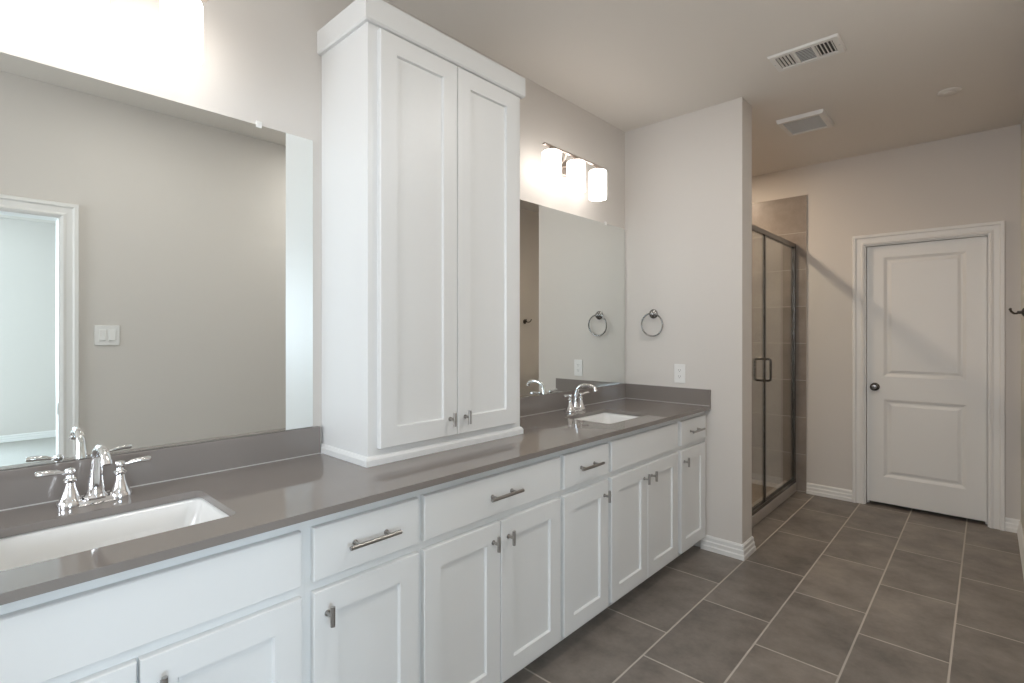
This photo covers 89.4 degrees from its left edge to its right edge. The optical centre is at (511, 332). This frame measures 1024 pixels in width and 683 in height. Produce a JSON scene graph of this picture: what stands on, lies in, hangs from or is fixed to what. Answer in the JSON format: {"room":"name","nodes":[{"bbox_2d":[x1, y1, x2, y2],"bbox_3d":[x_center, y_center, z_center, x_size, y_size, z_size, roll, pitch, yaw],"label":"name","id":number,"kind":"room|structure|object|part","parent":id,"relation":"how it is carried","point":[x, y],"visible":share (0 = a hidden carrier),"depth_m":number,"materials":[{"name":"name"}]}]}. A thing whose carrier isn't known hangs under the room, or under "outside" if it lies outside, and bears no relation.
{"room":"bathroom","nodes":[
{"label":"bathroom","id":0,"kind":"room"},
{"bbox_2d":[0,0,624,466],"bbox_3d":[-1.070,-0.025,1.613,0.100,2.690,5.320,0,0,43],"label":"wall","id":1,"kind":"structure","parent":0,"point":[262,62],"depth_m":1.79,"materials":[{"name":"white paint"}]},
{"bbox_2d":[56,0,207,66],"bbox_3d":[-1.123,-0.897,1.346,0.182,0.218,0.572,0,0,43],"label":"vanity light","id":2,"kind":"object","parent":1,"relation":"attached to","point":[181,21],"visible":1,"depth_m":1.43,"materials":[{"name":"white glass"}]},
{"bbox_3d":[-1.095,-0.873,1.320,0.105,0.169,0.105,0,0,43],"label":"lamp shade","id":3,"kind":"part","parent":2,"relation":"part of","materials":[{"name":"white glass"}]},
{"bbox_3d":[-0.946,-0.873,1.482,0.105,0.169,0.105,0,0,43],"label":"lamp shade","id":4,"kind":"part","parent":2,"relation":"part of","materials":[{"name":"white glass"}]},
{"bbox_2d":[0,52,312,469],"bbox_3d":[-1.191,-0.185,1.398,0.011,1.063,1.360,0,0,43],"label":"wall mirror","id":5,"kind":"object","parent":1,"relation":"attached to","point":[156,253],"visible":1,"depth_m":1.52,"materials":[{"name":"silver metal"}]},
{"bbox_2d":[0,426,319,510],"bbox_3d":[-1.194,0.396,1.388,0.022,0.098,1.422,0,0,43],"label":"backsplash","id":6,"kind":"structure","parent":1,"relation":"attached to","point":[19,488],"depth_m":1.56,"materials":[{"name":"grey stone"}]},
{"bbox_2d":[520,199,624,397],"bbox_3d":[0.294,-0.185,3.009,0.011,1.063,1.399,0,0,43],"label":"wall mirror","id":7,"kind":"object","parent":1,"relation":"attached to","point":[572,267],"visible":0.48,"depth_m":3.05,"materials":[{"name":"silver metal"}]},
{"bbox_2d":[520,383,626,416],"bbox_3d":[0.299,0.396,3.006,0.022,0.098,1.414,0,0,43],"label":"backsplash","id":8,"kind":"structure","parent":1,"relation":"attached to","point":[531,405],"depth_m":2.99,"materials":[{"name":"grey stone"}]},
{"bbox_2d":[542,142,606,200],"bbox_3d":[0.330,-0.897,2.922,0.182,0.218,0.572,0,0,43],"label":"vanity light","id":9,"kind":"object","parent":1,"relation":"attached to","point":[554,166],"visible":1,"depth_m":2.85,"materials":[{"name":"white glass"}]},
{"bbox_3d":[0.209,-0.873,2.735,0.105,0.169,0.105,0,0,43],"label":"lamp shade","id":10,"kind":"part","parent":9,"relation":"part of","materials":[{"name":"white glass"}]},
{"bbox_3d":[0.271,-0.958,2.977,0.021,0.096,0.124,0,0,43],"label":"plate","id":11,"kind":"part","parent":9,"relation":"part of","materials":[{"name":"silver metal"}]},
{"bbox_3d":[0.358,-0.873,2.896,0.105,0.169,0.105,0,0,43],"label":"lamp shade","id":12,"kind":"part","parent":9,"relation":"part of","materials":[{"name":"white glass"}]},
{"bbox_3d":[0.508,-0.873,3.058,0.105,0.169,0.105,0,0,43],"label":"lamp shade","id":13,"kind":"part","parent":9,"relation":"part of","materials":[{"name":"white glass"}]},
{"bbox_2d":[625,97,751,546],"bbox_3d":[0.890,-0.025,3.535,1.375,2.690,0.165,0,0,43],"label":"wall partition","id":14,"kind":"structure","parent":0,"point":[688,177],"depth_m":3.17,"materials":[{"name":"white paint"}]},
{"bbox_2d":[641,309,662,336],"bbox_3d":[0.914,-0.062,3.372,0.157,0.181,0.042,0,0,43],"label":"towel ring","id":15,"kind":"object","parent":14,"relation":"attached to","point":[653,313],"visible":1,"depth_m":3.37,"materials":[{"name":"silver metal"}]},
{"bbox_2d":[674,364,684,382],"bbox_3d":[1.058,0.259,3.263,0.072,0.118,0.007,0,0,43],"label":"wall outlet","id":16,"kind":"object","parent":14,"relation":"attached to","point":[679,369],"visible":1,"depth_m":3.26,"materials":[{"name":"white plastic"}]},
{"bbox_2d":[700,534,755,560],"bbox_3d":[1.314,1.276,3.145,0.258,0.087,0.201,0,0,43],"label":"baseboard","id":17,"kind":"structure","parent":14,"relation":"attached to","point":[735,550],"depth_m":3.07,"materials":[{"name":"white paint"}]},
{"bbox_2d":[386,0,1023,175],"bbox_3d":[0.119,-1.410,1.718,2.705,0.080,7.088,0,0,43],"label":"ceiling","id":18,"kind":"structure","parent":0,"point":[629,64],"depth_m":2.60,"materials":[{"name":"white paint"}]},
{"bbox_2d":[776,109,833,136],"bbox_3d":[1.909,-1.358,3.364,0.268,0.024,0.304,0,0,43],"label":"exhaust fan","id":19,"kind":"object","parent":18,"relation":"attached to","point":[819,119],"visible":1,"depth_m":3.34,"materials":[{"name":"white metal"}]},
{"bbox_2d":[784,115,826,133],"bbox_3d":[1.909,-1.361,3.364,0.212,0.017,0.248,0,0,43],"label":"grille","id":20,"kind":"object","parent":19,"relation":"attached to","point":[811,123],"depth_m":3.37,"materials":[{"name":"plastic"}]},
{"bbox_2d":[767,33,846,71],"bbox_3d":[1.444,-1.364,2.538,0.306,0.011,0.192,0,0,43],"label":"ceiling vent","id":21,"kind":"object","parent":18,"relation":"in","point":[831,45],"visible":1,"depth_m":2.53,"materials":[{"name":"white metal"}]},
{"bbox_2d":[937,87,961,96],"bbox_3d":[2.486,-1.362,2.938,0.110,0.014,0.110,0,0,43],"label":"ceiling disc","id":22,"kind":"object","parent":18,"relation":"attached to","point":[954,90],"visible":1,"depth_m":2.92,"materials":[{"name":"white paint"}]},
{"bbox_2d":[504,479,1023,682],"bbox_3d":[0.119,1.343,1.718,2.705,0.115,7.088,0,0,43],"label":"floor","id":23,"kind":"structure","parent":0,"point":[831,590],"depth_m":2.44,"materials":[{"name":"grey tile"}]},
{"bbox_2d":[0,522,304,682],"bbox_3d":[-0.945,0.893,1.226,0.606,0.855,0.695,0,0,43],"label":"vanity cabinet","id":24,"kind":"object","parent":23,"relation":"on","point":[234,611],"visible":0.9,"depth_m":1.09,"materials":[{"name":"white paint"}]},
{"bbox_3d":[-0.870,0.947,0.925,0.020,0.570,0.324,0,0,43],"label":"cabinet door","id":25,"kind":"part","parent":24,"relation":"part of","materials":[{"name":"white paint"}]},
{"bbox_3d":[-0.713,0.725,1.056,0.034,0.050,0.016,0,0,43],"label":"tee knob","id":26,"kind":"part","parent":24,"relation":"part of","materials":[{"name":"silver metal"}]},
{"bbox_3d":[-0.643,0.947,1.171,0.020,0.570,0.334,0,0,43],"label":"cabinet door","id":27,"kind":"part","parent":24,"relation":"part of","materials":[{"name":"white paint"}]},
{"bbox_2d":[305,490,417,682],"bbox_3d":[-0.589,0.893,1.611,0.608,0.855,0.354,0,0,43],"label":"vanity cabinet","id":28,"kind":"object","parent":23,"relation":"on","point":[361,562],"visible":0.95,"depth_m":1.42,"materials":[{"name":"white paint"}]},
{"bbox_3d":[-0.465,0.725,1.325,0.034,0.050,0.016,0,0,43],"label":"tee knob","id":29,"kind":"part","parent":28,"relation":"part of","materials":[{"name":"silver metal"}]},
{"bbox_3d":[-0.398,0.566,1.438,0.020,0.137,0.328,0,0,43],"label":"drawer","id":30,"kind":"part","parent":28,"relation":"part of","materials":[{"name":"white paint"}]},
{"bbox_3d":[-0.398,0.947,1.438,0.020,0.570,0.328,0,0,43],"label":"cabinet door","id":31,"kind":"part","parent":28,"relation":"part of","materials":[{"name":"white paint"}]},
{"bbox_3d":[-0.377,0.566,1.419,0.036,0.015,0.158,0,0,43],"label":"bar handle","id":32,"kind":"part","parent":28,"relation":"part of","materials":[{"name":"silver metal"}]},
{"bbox_2d":[418,451,560,682],"bbox_3d":[-0.232,0.893,1.998,0.608,0.855,0.700,0,0,43],"label":"vanity cabinet","id":33,"kind":"object","parent":23,"relation":"on","point":[489,542],"visible":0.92,"depth_m":1.77,"materials":[{"name":"white paint"}]},
{"bbox_3d":[-0.160,0.947,1.695,0.020,0.570,0.332,0,0,43],"label":"cabinet door","id":34,"kind":"part","parent":33,"relation":"part of","materials":[{"name":"white paint"}]},
{"bbox_3d":[-0.042,0.566,1.823,0.020,0.137,0.679,0,0,43],"label":"drawer","id":35,"kind":"part","parent":33,"relation":"part of","materials":[{"name":"white paint"}]},
{"bbox_3d":[-0.052,0.725,1.772,0.034,0.050,0.016,0,0,43],"label":"tee knob","id":36,"kind":"part","parent":33,"relation":"part of","materials":[{"name":"silver metal"}]},
{"bbox_3d":[-0.022,0.566,1.804,0.036,0.015,0.158,0,0,43],"label":"bar handle","id":37,"kind":"part","parent":33,"relation":"part of","materials":[{"name":"silver metal"}]},
{"bbox_3d":[-0.001,0.725,1.828,0.034,0.050,0.016,0,0,43],"label":"tee knob","id":38,"kind":"part","parent":33,"relation":"part of","materials":[{"name":"silver metal"}]},
{"bbox_3d":[0.071,0.947,1.946,0.020,0.570,0.344,0,0,43],"label":"cabinet door","id":39,"kind":"part","parent":33,"relation":"part of","materials":[{"name":"white paint"}]},
{"bbox_2d":[545,438,610,651],"bbox_3d":[0.126,0.893,2.386,0.608,0.855,0.356,0,0,43],"label":"vanity cabinet","id":40,"kind":"object","parent":23,"relation":"on","point":[584,494],"visible":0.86,"depth_m":2.19,"materials":[{"name":"white paint"}]},
{"bbox_3d":[0.302,0.849,2.224,0.018,0.767,0.356,0,0,43],"label":"frame","id":41,"kind":"part","parent":40,"relation":"part of","materials":[{"name":"white paint"}]},
{"bbox_3d":[0.315,0.947,2.211,0.020,0.570,0.331,0,0,43],"label":"cabinet door","id":42,"kind":"part","parent":40,"relation":"part of","materials":[{"name":"white paint"}]},
{"bbox_3d":[0.316,0.566,2.211,0.020,0.137,0.333,0,0,43],"label":"drawer","id":43,"kind":"part","parent":40,"relation":"part of","materials":[{"name":"white paint"}]},
{"bbox_3d":[0.336,0.566,2.192,0.036,0.015,0.158,0,0,43],"label":"bar handle","id":44,"kind":"part","parent":40,"relation":"part of","materials":[{"name":"silver metal"}]},
{"bbox_3d":[0.423,0.725,2.287,0.034,0.050,0.016,0,0,43],"label":"tee knob","id":45,"kind":"part","parent":40,"relation":"part of","materials":[{"name":"silver metal"}]},
{"bbox_2d":[594,419,677,616],"bbox_3d":[0.488,0.893,2.780,0.606,0.855,0.714,0,0,43],"label":"vanity cabinet","id":46,"kind":"object","parent":23,"relation":"on","point":[642,477],"visible":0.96,"depth_m":2.54,"materials":[{"name":"white paint"}]},
{"bbox_2d":[0,398,710,605],"bbox_3d":[-0.239,0.455,2.002,0.592,0.020,3.620,0,0,43],"label":"countertop","id":47,"kind":"structure","parent":46,"relation":"on","point":[261,498],"depth_m":1.45,"materials":[{"name":"grey stone"}]},
{"bbox_2d":[34,444,150,510],"bbox_3d":[-1.071,0.364,1.347,0.193,0.162,0.191,0,0,2],"label":"faucet","id":48,"kind":"object","parent":47,"relation":"on","point":[96,493],"visible":1,"depth_m":1.33,"materials":[{"name":"silver metal"}]},
{"bbox_3d":[-1.144,0.350,1.284,0.020,0.016,0.062,0,0,43],"label":"lever","id":49,"kind":"part","parent":48,"relation":"part of","materials":[{"name":"silver metal"}]},
{"bbox_3d":[-1.123,0.395,1.314,0.054,0.101,0.054,0,0,43],"label":"handle","id":50,"kind":"part","parent":48,"relation":"part of","materials":[{"name":"silver metal"}]},
{"bbox_3d":[-1.089,0.437,1.352,0.048,0.016,0.152,0,0,43],"label":"plate","id":51,"kind":"part","parent":48,"relation":"part of","materials":[{"name":"silver metal"}]},
{"bbox_3d":[-1.045,0.357,1.312,0.174,0.148,0.054,0,0,43],"label":"spout","id":52,"kind":"part","parent":48,"relation":"part of","materials":[{"name":"silver metal"}]},
{"bbox_3d":[-1.054,0.395,1.390,0.054,0.101,0.054,0,0,43],"label":"handle","id":53,"kind":"part","parent":48,"relation":"part of","materials":[{"name":"silver metal"}]},
{"bbox_3d":[-1.025,0.350,1.413,0.020,0.016,0.062,0,0,43],"label":"lever","id":54,"kind":"part","parent":48,"relation":"part of","materials":[{"name":"silver metal"}]},
{"bbox_2d":[0,498,227,570],"bbox_3d":[-0.922,0.546,1.207,0.328,0.160,0.470,0,0,43],"label":"undermount sink","id":55,"kind":"object","parent":47,"relation":"in","point":[29,548],"visible":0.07,"depth_m":1.29,"materials":[{"name":"white ceramic"}]},
{"bbox_2d":[317,0,524,467],"bbox_3d":[-0.318,-0.335,2.080,0.370,1.558,0.791,0,0,43],"label":"cabinet","id":56,"kind":"object","parent":47,"relation":"on","point":[421,128],"visible":0.99,"depth_m":1.87,"materials":[{"name":"white paint"}]},
{"bbox_3d":[-0.331,-0.314,1.858,0.020,1.408,0.338,0,0,43],"label":"cupboard door","id":57,"kind":"part","parent":56,"relation":"part of","materials":[{"name":"white paint"}]},
{"bbox_3d":[-0.332,-1.072,2.093,0.333,0.084,0.791,0,0,43],"label":"crown moulding","id":58,"kind":"part","parent":56,"relation":"part of","materials":[{"name":"white paint"}]},
{"bbox_3d":[-0.334,0.429,2.095,0.327,0.032,0.779,0,0,43],"label":"moulding","id":59,"kind":"part","parent":56,"relation":"part of","materials":[{"name":"white paint"}]},
{"bbox_3d":[-0.221,0.326,1.938,0.034,0.050,0.016,0,0,43],"label":"tee knob","id":60,"kind":"part","parent":56,"relation":"part of","materials":[{"name":"silver metal"}]},
{"bbox_3d":[-0.170,0.326,1.994,0.034,0.050,0.016,0,0,43],"label":"tee knob","id":61,"kind":"part","parent":56,"relation":"part of","materials":[{"name":"silver metal"}]},
{"bbox_3d":[-0.099,-0.314,2.109,0.020,1.408,0.338,0,0,43],"label":"cupboard door","id":62,"kind":"part","parent":56,"relation":"part of","materials":[{"name":"white paint"}]},
{"bbox_2d":[563,383,597,412],"bbox_3d":[0.376,0.364,2.911,0.193,0.162,0.191,0,0,2],"label":"faucet","id":63,"kind":"object","parent":47,"relation":"on","point":[576,404],"visible":1,"depth_m":2.89,"materials":[{"name":"silver metal"}]},
{"bbox_3d":[0.323,0.395,2.878,0.054,0.101,0.054,0,0,43],"label":"handle","id":64,"kind":"part","parent":63,"relation":"part of","materials":[{"name":"silver metal"}]},
{"bbox_3d":[0.393,0.395,2.954,0.054,0.101,0.054,0,0,43],"label":"handle","id":65,"kind":"part","parent":63,"relation":"part of","materials":[{"name":"silver metal"}]},
{"bbox_3d":[0.402,0.357,2.876,0.174,0.148,0.054,0,0,43],"label":"spout","id":66,"kind":"part","parent":63,"relation":"part of","materials":[{"name":"silver metal"}]},
{"bbox_2d":[576,413,639,423],"bbox_3d":[0.510,0.546,2.759,0.328,0.160,0.456,0,0,43],"label":"undermount sink","id":67,"kind":"object","parent":47,"relation":"in","point":[607,418],"visible":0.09,"depth_m":2.95,"materials":[{"name":"white ceramic"}]},
{"bbox_2d":[626,383,710,405],"bbox_3d":[0.988,0.396,3.318,0.572,0.098,0.022,0,0,43],"label":"side splash","id":68,"kind":"object","parent":47,"relation":"on","point":[693,396],"visible":1,"depth_m":3.29,"materials":[{"name":"grey stone"}]},
{"bbox_3d":[0.559,0.947,2.475,0.020,0.570,0.336,0,0,43],"label":"cabinet door","id":69,"kind":"part","parent":46,"relation":"part of","materials":[{"name":"white paint"}]},
{"bbox_3d":[0.665,0.849,2.618,0.018,0.767,0.714,0,0,43],"label":"frame","id":70,"kind":"part","parent":46,"relation":"part of","materials":[{"name":"white paint"}]},
{"bbox_3d":[0.668,0.725,2.554,0.034,0.050,0.016,0,0,43],"label":"tee knob","id":71,"kind":"part","parent":46,"relation":"part of","materials":[{"name":"silver metal"}]},
{"bbox_3d":[0.720,0.725,2.610,0.034,0.050,0.016,0,0,43],"label":"tee knob","id":72,"kind":"part","parent":46,"relation":"part of","materials":[{"name":"silver metal"}]},
{"bbox_3d":[0.791,0.947,2.727,0.020,0.570,0.342,0,0,43],"label":"cabinet door","id":73,"kind":"part","parent":46,"relation":"part of","materials":[{"name":"white paint"}]},
{"bbox_2d":[665,411,705,565],"bbox_3d":[0.862,0.893,3.184,0.608,0.855,0.386,0,0,43],"label":"vanity cabinet","id":74,"kind":"object","parent":23,"relation":"on","point":[690,449],"visible":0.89,"depth_m":2.98,"materials":[{"name":"white paint"}]},
{"bbox_3d":[1.038,0.849,3.022,0.018,0.767,0.386,0,0,43],"label":"frame","id":75,"kind":"part","parent":74,"relation":"part of","materials":[{"name":"white paint"}]},
{"bbox_3d":[1.048,0.947,3.005,0.020,0.570,0.334,0,0,43],"label":"cabinet door","id":76,"kind":"part","parent":74,"relation":"part of","materials":[{"name":"white paint"}]},
{"bbox_3d":[1.050,0.566,3.007,0.020,0.137,0.340,0,0,43],"label":"drawer","id":77,"kind":"part","parent":74,"relation":"part of","materials":[{"name":"white paint"}]},
{"bbox_3d":[1.070,0.566,2.988,0.036,0.015,0.158,0,0,43],"label":"bar handle","id":78,"kind":"part","parent":74,"relation":"part of","materials":[{"name":"silver metal"}]},
{"bbox_2d":[752,481,795,527],"bbox_3d":[1.834,1.282,3.786,0.092,0.075,1.459,0,0,43],"label":"shower curb","id":79,"kind":"object","parent":23,"relation":"on","point":[756,518],"visible":0.38,"depth_m":3.85,"materials":[{"name":"tile"}]},
{"bbox_2d":[752,224,795,515],"bbox_3d":[1.853,0.255,3.769,0.126,1.980,1.458,0,0,43],"label":"shower enclosure","id":80,"kind":"object","parent":79,"relation":"on","point":[766,234],"visible":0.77,"depth_m":3.98,"materials":[{"name":"metal"}]},
{"bbox_3d":[1.798,0.268,3.709,0.126,0.171,0.016,0,0,43],"label":"pull handle","id":81,"kind":"part","parent":80,"relation":"part of","materials":[{"name":"metal"}]},
{"bbox_3d":[1.853,1.230,3.769,0.034,0.030,1.458,0,0,43],"label":"sill rail","id":82,"kind":"part","parent":80,"relation":"part of","materials":[{"name":"metal"}]},
{"bbox_3d":[1.853,-0.717,3.769,0.034,0.036,1.458,0,0,43],"label":"header rail","id":83,"kind":"part","parent":80,"relation":"part of","materials":[{"name":"metal"}]},
{"bbox_2d":[752,124,1020,519],"bbox_3d":[2.481,-0.025,4.279,2.705,2.690,0.120,0,0,43],"label":"wall","id":84,"kind":"structure","parent":0,"point":[973,178],"depth_m":3.96,"materials":[{"name":"white paint"}]},
{"bbox_2d":[752,195,806,492],"bbox_3d":[1.991,0.095,4.642,1.169,2.450,0.012,0,0,43],"label":"tiled wall","id":85,"kind":"structure","parent":84,"relation":"attached to","point":[786,218],"depth_m":4.37,"materials":[{"name":"beige tile"}]},
{"bbox_2d":[806,482,851,501],"bbox_3d":[2.535,1.276,4.136,0.318,0.087,0.018,0,0,43],"label":"baseboard","id":86,"kind":"structure","parent":84,"relation":"attached to","point":[814,489],"depth_m":4.13,"materials":[{"name":"white paint"}]},
{"bbox_2d":[867,236,986,521],"bbox_3d":[2.981,0.318,3.749,0.683,1.949,0.102,0,0,43],"label":"door","id":87,"kind":"structure","parent":84,"relation":"in","point":[927,301],"depth_m":3.75,"materials":[{"name":"white paint"}]},
{"bbox_3d":[2.756,0.415,3.932,0.060,0.060,0.066,0,0,43],"label":"knob","id":88,"kind":"part","parent":87,"relation":"part of","materials":[{"name":"metal"}]},
{"bbox_2d":[852,220,1004,530],"bbox_3d":[3.008,0.287,3.779,0.861,2.066,0.142,0,0,43],"label":"trim","id":89,"kind":"structure","parent":84,"relation":"attached to","point":[994,231],"depth_m":3.54,"materials":[{"name":"white paint"}]},
{"bbox_2d":[870,500,984,521],"bbox_3d":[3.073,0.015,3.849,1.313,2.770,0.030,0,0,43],"label":"threshold","id":90,"kind":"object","parent":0,"point":[870,500],"depth_m":3.81,"materials":[{"name":"white paint"}]},
{"bbox_2d":[1021,107,1023,534],"bbox_3d":[1.029,-0.025,0.798,0.120,2.690,6.968,0,0,43],"label":"wall","id":91,"kind":"structure","parent":0,"point":[1022,120],"depth_m":3.23,"materials":[{"name":"white paint"}]},
{"bbox_2d":[1005,517,1023,577],"bbox_3d":[1.872,1.276,1.857,0.075,0.087,4.268,0,0,43],"label":"baseboard","id":92,"kind":"structure","parent":91,"relation":"attached to","point":[1011,525],"depth_m":3.35,"materials":[{"name":"white paint"}]},
{"bbox_2d":[1008,308,1023,316],"bbox_3d":[3.025,-0.120,3.101,0.066,0.053,0.100,0,0,43],"label":"robe hook","id":93,"kind":"object","parent":91,"relation":"attached to","point":[1009,309],"visible":1,"depth_m":3.08,"materials":[{"name":"metal"}]}
]}

